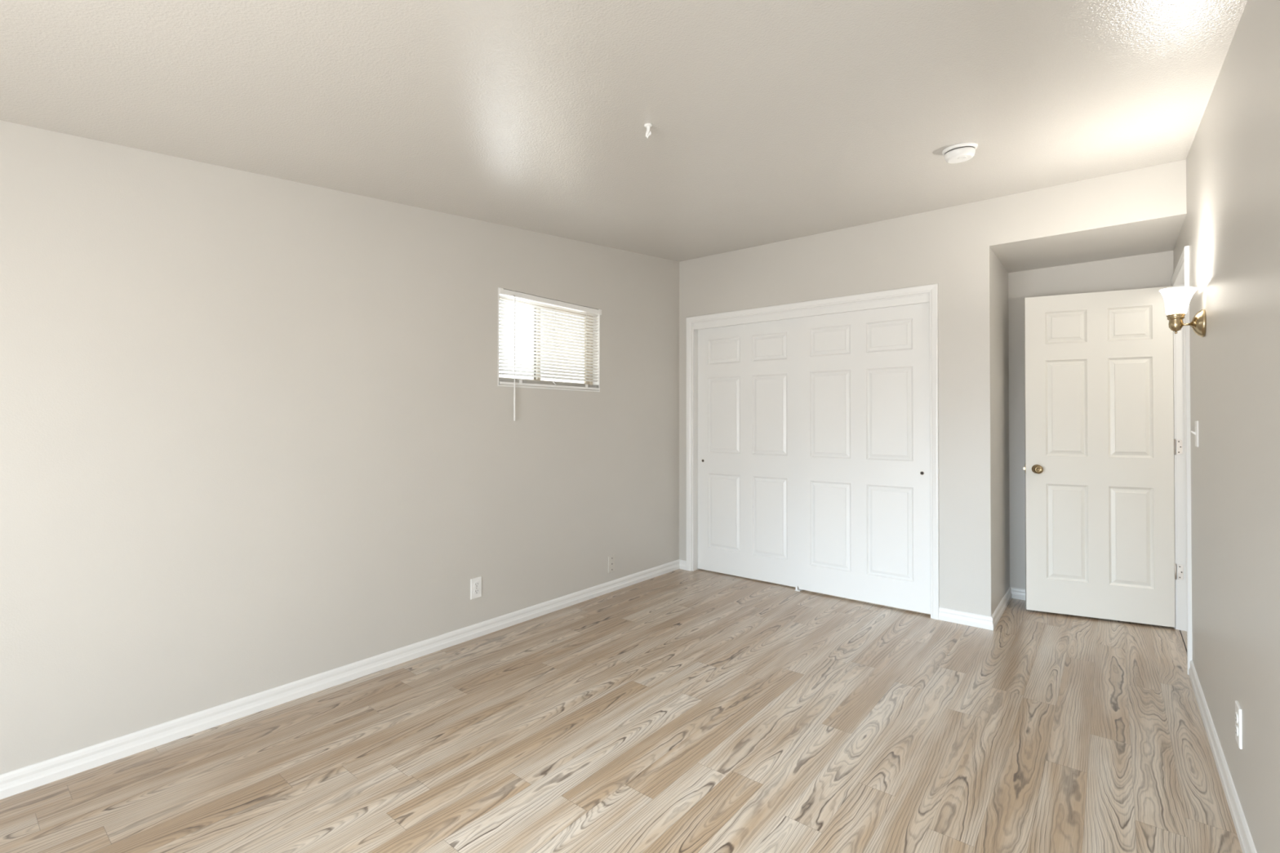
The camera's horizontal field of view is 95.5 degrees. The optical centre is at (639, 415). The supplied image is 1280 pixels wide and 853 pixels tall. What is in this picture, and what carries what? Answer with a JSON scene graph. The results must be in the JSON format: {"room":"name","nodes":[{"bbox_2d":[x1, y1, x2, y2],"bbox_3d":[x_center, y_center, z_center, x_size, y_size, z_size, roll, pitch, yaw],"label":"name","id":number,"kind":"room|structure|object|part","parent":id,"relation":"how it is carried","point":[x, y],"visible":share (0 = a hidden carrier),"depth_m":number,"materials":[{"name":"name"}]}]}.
{"room":"empty bedroom","nodes":[
{"label":"empty bedroom","id":0,"kind":"room"},
{"bbox_2d":[0,120,679,774],"bbox_3d":[-1.095,-0.195,3.295,0.120,2.950,6.470,0,-1,39],"label":"wall","id":1,"kind":"structure","parent":0,"point":[259,433],"depth_m":2.54,"materials":[{"name":"beige paint"}]},
{"bbox_2d":[0,559,679,799],"bbox_3d":[-1.335,1.237,2.881,0.014,0.077,5.307,0,-1,39],"label":"baseboard","id":2,"kind":"structure","parent":1,"relation":"attached to","point":[12,783],"depth_m":2.53,"materials":[{"name":"white paint"}]},
{"bbox_2d":[470,576,481,599],"bbox_3d":[-0.947,0.997,3.365,0.009,0.117,0.072,0,-1,39],"label":"wall outlet","id":3,"kind":"object","parent":1,"relation":"attached to","point":[476,583],"visible":1,"depth_m":3.36,"materials":[{"name":"white plastic"}]},
{"bbox_2d":[474,588,479,594],"bbox_3d":[-0.945,1.016,3.363,0.003,0.028,0.034,0,-1,39],"label":"receptacle","id":4,"kind":"object","parent":3,"relation":"attached to","point":[476,590],"depth_m":3.36,"materials":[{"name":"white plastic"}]},
{"bbox_2d":[474,582,479,587],"bbox_3d":[-0.945,0.977,3.363,0.003,0.028,0.034,0,-1,39],"label":"receptacle","id":5,"kind":"object","parent":3,"relation":"attached to","point":[476,584],"depth_m":3.36,"materials":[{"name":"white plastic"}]},
{"bbox_2d":[497,287,599,391],"bbox_3d":[-0.612,-0.473,3.876,0.109,0.595,0.896,0,-1,39],"label":"window","id":6,"kind":"structure","parent":1,"relation":"in","point":[597,383],"depth_m":4.04,"materials":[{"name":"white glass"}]},
{"bbox_3d":[-0.777,-0.478,3.709,0.015,0.540,0.365,0,-1,39],"label":"sash","id":7,"kind":"part","parent":6,"relation":"part of","materials":[{"name":"white plastic"}]},
{"bbox_3d":[-0.637,-0.473,3.897,0.043,0.594,0.894,0,-1,39],"label":"frame","id":8,"kind":"part","parent":6,"relation":"part of","materials":[{"name":"white plastic"}]},
{"bbox_2d":[498,287,601,421],"bbox_3d":[-0.568,-0.368,3.852,0.057,0.803,0.899,0,-1,39],"label":"mini blind","id":9,"kind":"object","parent":6,"relation":"attached to","point":[503,293],"visible":0.99,"depth_m":3.81,"materials":[{"name":"white plastic"}]},
{"bbox_3d":[-0.578,-0.197,3.853,0.026,0.016,0.875,0,-1,39],"label":"rail","id":10,"kind":"part","parent":9,"relation":"part of","materials":[{"name":"white plastic"}]},
{"bbox_3d":[-0.386,-0.470,4.093,0.027,0.536,0.001,0,-1,39],"label":"ladder cord","id":11,"kind":"part","parent":9,"relation":"part of","materials":[{"name":"white fabric"}]},
{"bbox_3d":[-0.543,-0.475,4.027,0.018,0.540,0.513,0,-1,39],"label":"sash","id":12,"kind":"part","parent":6,"relation":"part of","materials":[{"name":"white plastic"}]},
{"bbox_2d":[608,555,615,573],"bbox_3d":[-0.207,1.089,4.275,0.007,0.117,0.072,0,-1,39],"label":"blank cover plate","id":13,"kind":"object","parent":1,"relation":"attached to","point":[611,558],"visible":1,"depth_m":4.27,"materials":[{"name":"beige paint"}]},
{"bbox_2d":[0,568,1242,852],"bbox_3d":[0.781,1.329,1.994,4.516,0.120,6.700,0,-1,39],"label":"floor","id":14,"kind":"structure","parent":0,"point":[700,710],"depth_m":2.21,"materials":[{"name":"brown wood"}]},
{"bbox_2d":[1179,630,1186,652],"bbox_3d":[3.002,1.339,3.192,0.080,0.107,1.362,0,-1,39],"label":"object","id":15,"kind":"structure","parent":14,"relation":"in","point":[1180,630],"depth_m":3.31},
{"bbox_2d":[0,0,1247,262],"bbox_3d":[-0.154,-1.157,1.855,3.566,0.693,5.567,0,-1,39],"label":"ceiling","id":16,"kind":"structure","parent":0,"point":[772,121],"depth_m":1.99,"materials":[{"name":"beige paint"}]},
{"bbox_2d":[644,123,652,138],"bbox_3d":[0.032,-1.092,2.230,0.032,0.053,0.032,0,-1,39],"label":"ceiling hook","id":17,"kind":"object","parent":16,"relation":"hanging from","point":[647,126],"visible":1,"depth_m":2.23,"materials":[{"name":"white plastic"}]},
{"bbox_3d":[0.029,-1.091,2.230,0.016,0.044,0.008,0,-1,0],"label":"stem","id":18,"kind":"part","parent":17,"relation":"part of","materials":[{"name":"white plastic"}]},
{"bbox_2d":[942,142,977,163],"bbox_3d":[1.457,-1.195,2.649,0.143,0.063,0.142,0,-1,39],"label":"smoke detector","id":19,"kind":"object","parent":16,"relation":"attached to","point":[961,152],"visible":1,"depth_m":2.61,"materials":[{"name":"white plastic"}]},
{"bbox_2d":[679,159,1186,616],"bbox_3d":[1.845,-0.183,4.292,3.186,2.950,0.873,0,-1,39],"label":"wall","id":20,"kind":"structure","parent":0,"point":[970,250],"depth_m":3.64,"materials":[{"name":"beige paint"}]},
{"bbox_2d":[679,559,686,570],"bbox_3d":[0.360,1.258,4.913,0.082,0.077,0.014,0,-1,39],"label":"baseboard","id":21,"kind":"structure","parent":20,"relation":"attached to","point":[682,563],"depth_m":4.91,"materials":[{"name":"white paint"}]},
{"bbox_2d":[697,317,798,587],"bbox_3d":[0.863,0.267,4.624,0.944,2.035,0.032,0,-1,39],"label":"door","id":22,"kind":"structure","parent":20,"relation":"in","point":[748,374],"depth_m":4.61,"materials":[{"name":"white paint"}]},
{"bbox_3d":[0.690,-0.530,4.763,0.302,0.205,0.012,0,-1,39],"label":"panel","id":23,"kind":"part","parent":22,"relation":"part of","materials":[{"name":"white paint"}]},
{"bbox_3d":[0.689,-0.006,4.758,0.302,0.622,0.012,0,-1,39],"label":"panel","id":24,"kind":"part","parent":22,"relation":"part of","materials":[{"name":"white paint"}]},
{"bbox_3d":[0.688,0.785,4.750,0.302,0.615,0.012,0,-1,39],"label":"panel","id":25,"kind":"part","parent":22,"relation":"part of","materials":[{"name":"white paint"}]},
{"bbox_3d":[1.005,-0.532,4.506,0.295,0.205,0.012,0,-1,39],"label":"panel","id":26,"kind":"part","parent":22,"relation":"part of","materials":[{"name":"white paint"}]},
{"bbox_3d":[1.004,-0.008,4.501,0.295,0.622,0.012,0,-1,39],"label":"panel","id":27,"kind":"part","parent":22,"relation":"part of","materials":[{"name":"white paint"}]},
{"bbox_3d":[1.004,0.783,4.494,0.295,0.615,0.012,0,-1,39],"label":"panel","id":28,"kind":"part","parent":22,"relation":"part of","materials":[{"name":"white paint"}]},
{"bbox_2d":[693,293,929,329],"bbox_3d":[1.158,-0.752,4.308,1.815,0.051,0.015,0,-1,39],"label":"fascia","id":29,"kind":"object","parent":20,"relation":"attached to","point":[921,299],"visible":1,"depth_m":4.19,"materials":[{"name":"white paint"}]},
{"bbox_2d":[686,283,939,619],"bbox_3d":[1.178,0.229,4.334,1.929,2.126,0.138,0,-1,39],"label":"door frame","id":30,"kind":"structure","parent":20,"relation":"attached to","point":[932,289],"depth_m":4.16,"materials":[{"name":"white paint"}]},
{"bbox_2d":[798,302,930,613],"bbox_3d":[1.528,0.262,4.029,0.895,2.026,0.032,0,-1,39],"label":"door","id":31,"kind":"structure","parent":20,"relation":"in","point":[864,520],"depth_m":3.99,"materials":[{"name":"white paint"}]},
{"bbox_3d":[1.361,-0.535,4.163,0.295,0.205,0.012,0,-1,39],"label":"panel","id":32,"kind":"part","parent":31,"relation":"part of","materials":[{"name":"white paint"}]},
{"bbox_3d":[1.361,-0.011,4.158,0.295,0.622,0.012,0,-1,39],"label":"panel","id":33,"kind":"part","parent":31,"relation":"part of","materials":[{"name":"white paint"}]},
{"bbox_3d":[1.360,0.780,4.151,0.295,0.615,0.012,0,-1,39],"label":"panel","id":34,"kind":"part","parent":31,"relation":"part of","materials":[{"name":"white paint"}]},
{"bbox_3d":[1.675,-0.537,3.908,0.298,0.205,0.012,0,-1,39],"label":"panel","id":35,"kind":"part","parent":31,"relation":"part of","materials":[{"name":"white paint"}]},
{"bbox_3d":[1.675,-0.013,3.903,0.298,0.622,0.012,0,-1,39],"label":"panel","id":36,"kind":"part","parent":31,"relation":"part of","materials":[{"name":"white paint"}]},
{"bbox_3d":[1.674,0.778,3.896,0.298,0.615,0.012,0,-1,39],"label":"panel","id":37,"kind":"part","parent":31,"relation":"part of","materials":[{"name":"white paint"}]},
{"bbox_2d":[938,607,993,630],"bbox_3d":[2.004,1.247,3.578,0.298,0.077,0.014,0,-1,39],"label":"baseboard","id":38,"kind":"object","parent":20,"relation":"attached to","point":[960,617],"visible":1,"depth_m":3.57,"materials":[{"name":"white paint"}]},
{"bbox_2d":[991,586,1011,629],"bbox_3d":[2.373,1.250,3.808,0.014,0.077,0.836,0,-1,39],"label":"baseboard reveal","id":39,"kind":"structure","parent":20,"relation":"attached to","point":[1002,606],"depth_m":3.76,"materials":[{"name":"white paint"}]},
{"bbox_2d":[1008,250,1173,588],"bbox_3d":[3.003,0.123,3.911,0.912,2.334,0.100,0,-1,39],"label":"wall","id":40,"kind":"structure","parent":0,"point":[1152,270],"depth_m":4.09,"materials":[{"name":"beige paint"}]},
{"bbox_2d":[1010,586,1025,599],"bbox_3d":[2.966,1.251,3.857,0.872,0.077,0.014,0,-1,39],"label":"baseboard","id":41,"kind":"structure","parent":40,"relation":"attached to","point":[1016,593],"depth_m":4.10,"materials":[{"name":"white paint"}]},
{"bbox_2d":[1023,286,1177,627],"bbox_3d":[2.888,0.245,3.684,0.775,2.056,0.160,0,-1,26],"label":"door","id":42,"kind":"structure","parent":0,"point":[1100,442],"depth_m":3.66,"materials":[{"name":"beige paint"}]},
{"bbox_3d":[2.586,0.348,3.778,0.060,0.060,0.062,0,-1,26],"label":"knob","id":43,"kind":"part","parent":42,"relation":"part of","materials":[{"name":"gold metal"}]},
{"bbox_3d":[2.746,-0.572,3.750,0.220,0.207,0.012,0,-1,26],"label":"panel","id":44,"kind":"part","parent":42,"relation":"part of","materials":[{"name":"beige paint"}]},
{"bbox_3d":[2.745,-0.051,3.745,0.220,0.621,0.012,0,-1,26],"label":"panel","id":45,"kind":"part","parent":42,"relation":"part of","materials":[{"name":"beige paint"}]},
{"bbox_3d":[2.744,0.750,3.738,0.220,0.616,0.012,0,-1,26],"label":"panel","id":46,"kind":"part","parent":42,"relation":"part of","materials":[{"name":"beige paint"}]},
{"bbox_3d":[3.038,-0.573,3.608,0.219,0.207,0.012,0,-1,26],"label":"panel","id":47,"kind":"part","parent":42,"relation":"part of","materials":[{"name":"beige paint"}]},
{"bbox_3d":[3.037,-0.052,3.603,0.219,0.621,0.012,0,-1,26],"label":"panel","id":48,"kind":"part","parent":42,"relation":"part of","materials":[{"name":"beige paint"}]},
{"bbox_3d":[3.036,0.749,3.595,0.219,0.616,0.012,0,-1,26],"label":"panel","id":49,"kind":"part","parent":42,"relation":"part of","materials":[{"name":"beige paint"}]},
{"bbox_2d":[1173,0,1279,852],"bbox_3d":[1.454,-0.212,1.224,0.115,2.950,6.470,0,-1,39],"label":"wall","id":50,"kind":"structure","parent":0,"point":[1230,228],"depth_m":1.73,"materials":[{"name":"beige paint"}]},
{"bbox_2d":[1170,245,1192,675],"bbox_3d":[3.033,0.221,3.179,0.132,2.123,0.868,0,-1,39],"label":"door frame","id":51,"kind":"structure","parent":50,"relation":"attached to","point":[1184,261],"depth_m":3.48,"materials":[{"name":"white paint"}]},
{"bbox_2d":[1159,286,1206,337],"bbox_3d":[2.291,-0.434,2.459,0.141,0.214,0.122,0,-1,39],"label":"wall sconce","id":52,"kind":"object","parent":50,"relation":"attached to","point":[1176,300],"visible":1,"depth_m":2.44,"materials":[{"name":"white glass"}]},
{"bbox_3d":[2.284,-0.484,2.466,0.122,0.112,0.122,0,-1,39],"label":"lamp shade","id":53,"kind":"part","parent":52,"relation":"part of","materials":[{"name":"white glass"}]},
{"bbox_3d":[2.329,-0.385,2.429,0.044,0.115,0.115,0,-1,39],"label":"plate","id":54,"kind":"part","parent":52,"relation":"part of","materials":[{"name":"gold metal"}]},
{"bbox_2d":[1191,421,1198,447],"bbox_3d":[2.519,0.081,2.643,0.022,0.117,0.072,0,-1,39],"label":"light switch","id":55,"kind":"object","parent":50,"relation":"attached to","point":[1196,433],"visible":1,"depth_m":2.62,"materials":[{"name":"white plastic"}]},
{"bbox_3d":[2.526,0.081,2.637,0.006,0.117,0.072,0,-1,39],"label":"plate","id":56,"kind":"part","parent":55,"relation":"part of","materials":[{"name":"white plastic"}]},
{"bbox_2d":[1188,660,1257,852],"bbox_3d":[1.076,1.221,0.850,0.014,0.077,5.196,0,-1,39],"label":"baseboard","id":57,"kind":"structure","parent":50,"relation":"attached to","point":[1243,833],"depth_m":1.99,"materials":[{"name":"white paint"}]},
{"bbox_2d":[1235,700,1242,749],"bbox_3d":[1.843,0.951,1.792,0.009,0.120,0.072,0,-1,39],"label":"wall outlet","id":58,"kind":"object","parent":50,"relation":"attached to","point":[1237,708],"visible":1,"depth_m":1.78,"materials":[{"name":"white plastic"}]},
{"bbox_2d":[1235,711,1237,723],"bbox_3d":[1.841,0.931,1.794,0.003,0.028,0.034,0,-1,39],"label":"receptacle","id":59,"kind":"object","parent":58,"relation":"attached to","point":[1236,713],"depth_m":1.79,"materials":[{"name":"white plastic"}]},
{"bbox_2d":[1235,724,1238,736],"bbox_3d":[1.841,0.970,1.793,0.003,0.028,0.034,0,-1,39],"label":"receptacle","id":60,"kind":"object","parent":58,"relation":"attached to","point":[1236,726],"depth_m":1.79,"materials":[{"name":"white plastic"}]}
]}

